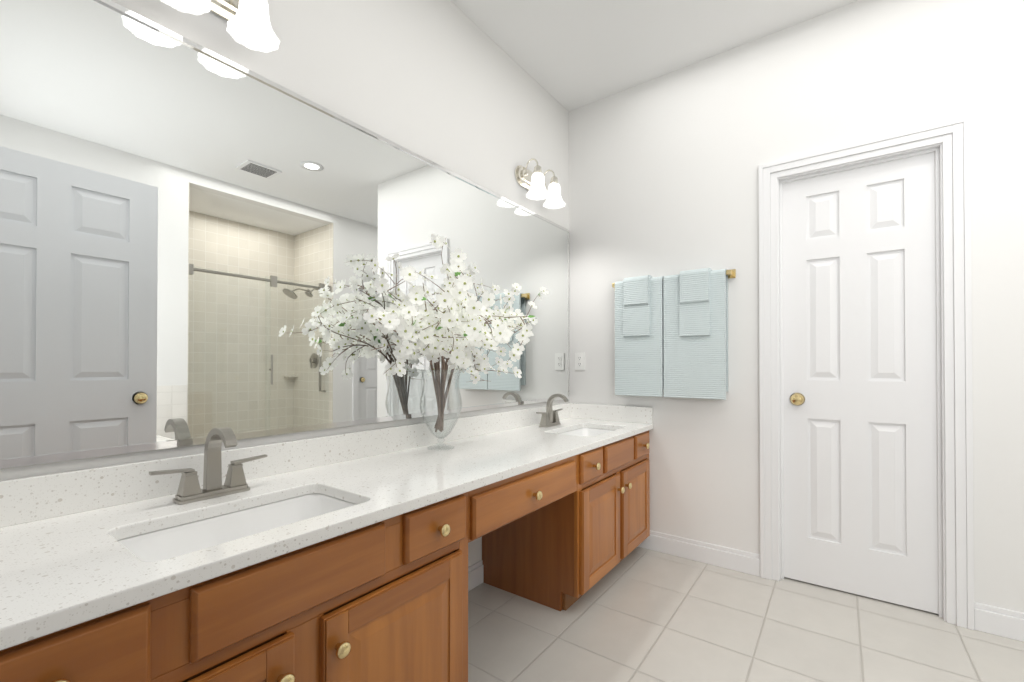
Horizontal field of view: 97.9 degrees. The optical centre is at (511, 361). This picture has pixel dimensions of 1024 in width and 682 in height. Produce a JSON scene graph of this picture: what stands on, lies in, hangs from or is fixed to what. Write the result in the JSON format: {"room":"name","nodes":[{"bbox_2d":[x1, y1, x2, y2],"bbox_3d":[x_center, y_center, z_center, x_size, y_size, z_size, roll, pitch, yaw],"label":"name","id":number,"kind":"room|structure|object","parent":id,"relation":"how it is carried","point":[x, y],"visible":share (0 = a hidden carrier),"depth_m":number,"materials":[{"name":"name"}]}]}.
{"room":"bathroom","nodes":[
{"label":"bathroom","id":0,"kind":"room"},
{"bbox_2d":[0,0,568,566],"bbox_3d":[-0.462,-0.294,1.938,0.115,2.800,2.920,0,-1,36],"label":"wall","id":1,"kind":"structure","parent":0,"point":[450,86],"depth_m":1.89,"materials":[{"name":"white paint"}]},
{"bbox_2d":[160,0,279,52],"bbox_3d":[-0.811,-1.044,1.221,0.175,0.219,0.315,0,-1,36],"label":"sconce","id":2,"kind":"object","parent":1,"relation":"attached to","point":[249,25],"visible":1,"depth_m":1.28,"materials":[{"name":"white glass"}]},
{"bbox_2d":[0,0,569,468],"bbox_3d":[-0.411,-0.326,1.898,0.013,1.124,2.675,0,-1,36],"label":"mirror","id":3,"kind":"object","parent":1,"relation":"attached to","point":[196,238],"visible":0.98,"depth_m":1.26,"materials":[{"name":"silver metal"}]},
{"bbox_2d":[0,403,571,526],"bbox_3d":[-0.406,0.312,1.892,0.018,0.097,2.684,0,-1,36],"label":"backsplash","id":4,"kind":"structure","parent":1,"relation":"attached to","point":[22,500],"depth_m":1.25,"materials":[{"name":"white stone"}]},
{"bbox_2d":[468,560,482,590],"bbox_3d":[-0.356,1.051,1.962,0.014,0.110,0.714,0,-1,36],"label":"baseboard","id":5,"kind":"structure","parent":1,"relation":"attached to","point":[475,571],"depth_m":2.19,"materials":[{"name":"white paint"}]},
{"bbox_2d":[515,158,564,208],"bbox_3d":[0.178,-1.034,2.567,0.175,0.219,0.315,0,-1,36],"label":"sconce","id":6,"kind":"object","parent":1,"relation":"attached to","point":[533,184],"visible":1,"depth_m":2.53,"materials":[{"name":"white glass"}]},
{"bbox_2d":[450,0,857,110],"bbox_3d":[1.670,-1.749,1.376,4.230,0.100,4.520,0,-1,36],"label":"ceiling","id":7,"kind":"structure","parent":0,"point":[569,55],"depth_m":2.29,"materials":[{"name":"white paint"}]},
{"bbox_2d":[468,546,1023,681],"bbox_3d":[1.670,1.151,1.353,4.230,0.100,4.520,0,-1,36],"label":"floor","id":8,"kind":"structure","parent":0,"point":[638,614],"depth_m":1.79,"materials":[{"name":"tile"}]},
{"bbox_2d":[0,427,652,681],"bbox_3d":[-0.173,0.746,1.718,0.593,0.715,2.684,0,-1,36],"label":"bathroom vanity","id":9,"kind":"object","parent":8,"relation":"on","point":[338,558],"depth_m":1.07,"materials":[{"name":"brown wood"}]},
{"bbox_2d":[0,419,652,638],"bbox_3d":[-0.184,0.374,1.729,0.568,0.030,2.684,0,-1,36],"label":"countertop","id":10,"kind":"structure","parent":9,"relation":"on","point":[59,567],"depth_m":1.01,"materials":[{"name":"white stone"}]},
{"bbox_2d":[149,427,266,504],"bbox_3d":[-0.759,0.262,1.159,0.143,0.184,0.272,0,-1,36],"label":"faucet","id":11,"kind":"object","parent":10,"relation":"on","point":[190,490],"visible":1,"depth_m":1.17,"materials":[{"name":"silver metal"}]},
{"bbox_2d":[120,487,359,558],"bbox_3d":[-0.605,0.458,1.045,0.317,0.172,0.510,0,-1,36],"label":"sink","id":12,"kind":"object","parent":10,"relation":"in","point":[213,526],"depth_m":1.12,"materials":[{"name":"white ceramic"}]},
{"bbox_2d":[363,234,548,450],"bbox_3d":[-0.151,-0.061,1.793,0.528,0.840,0.977,0,-1,36],"label":"vase","id":13,"kind":"object","parent":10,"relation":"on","point":[426,330],"visible":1,"depth_m":1.67,"materials":[{"name":"clear glass"}]},
{"bbox_2d":[536,394,567,426],"bbox_3d":[0.254,0.273,2.537,0.143,0.184,0.272,0,-1,36],"label":"faucet","id":14,"kind":"object","parent":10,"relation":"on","point":[550,417],"visible":1,"depth_m":2.54,"materials":[{"name":"silver metal"}]},
{"bbox_2d":[560,427,615,434],"bbox_3d":[0.407,0.469,2.423,0.317,0.172,0.510,0,-1,36],"label":"sink","id":15,"kind":"object","parent":10,"relation":"in","point":[571,430],"depth_m":2.63,"materials":[{"name":"white ceramic"}]},
{"bbox_2d":[569,0,1023,612],"bbox_3d":[1.245,-0.290,2.425,2.060,2.800,0.115,0,-1,36],"label":"wall","id":16,"kind":"structure","parent":0,"point":[663,174],"depth_m":2.33,"materials":[{"name":"white paint"}]},
{"bbox_2d":[575,352,584,369],"bbox_3d":[0.446,-0.004,2.933,0.070,0.115,0.007,0,-1,36],"label":"electrical outlet","id":17,"kind":"object","parent":16,"relation":"attached to","point":[579,361],"visible":1,"depth_m":2.93,"materials":[{"name":"white plastic"}]},
{"bbox_2d":[572,403,651,422],"bbox_3d":[0.611,0.319,2.800,0.546,0.097,0.018,0,-1,36],"label":"backsplash","id":18,"kind":"structure","parent":16,"relation":"attached to","point":[579,410],"depth_m":2.78,"materials":[{"name":"white stone"}]},
{"bbox_2d":[612,268,735,399],"bbox_3d":[0.891,-0.154,2.547,0.690,0.709,0.103,0,-1,36],"label":"towel rail","id":19,"kind":"object","parent":16,"relation":"attached to","point":[671,336],"visible":1,"depth_m":2.50,"materials":[{"name":"blue fabric"}]},
{"bbox_2d":[638,530,759,576],"bbox_3d":[1.022,1.055,2.498,0.653,0.110,0.014,0,-1,36],"label":"baseboard","id":20,"kind":"structure","parent":16,"relation":"attached to","point":[725,557],"depth_m":2.46,"materials":[{"name":"white paint"}]},
{"bbox_2d":[782,152,938,613],"bbox_3d":[1.636,0.084,2.134,0.594,2.030,0.099,0,-1,36],"label":"closet door","id":21,"kind":"structure","parent":16,"relation":"in","point":[860,396],"depth_m":2.10,"materials":[{"name":"white paint"}]},
{"bbox_2d":[758,116,973,629],"bbox_3d":[1.630,0.043,2.126,0.776,2.128,0.136,0,-1,36],"label":"door frame","id":22,"kind":"structure","parent":16,"relation":"attached to","point":[947,143],"depth_m":1.93,"materials":[{"name":"white paint"}]},
{"bbox_2d":[996,607,1023,641],"bbox_3d":[2.515,1.054,2.393,0.016,0.110,1.614,0,-1,36],"label":"baseboard","id":23,"kind":"structure","parent":16,"relation":"attached to","point":[1015,619],"depth_m":1.77,"materials":[{"name":"white paint"}]}
]}

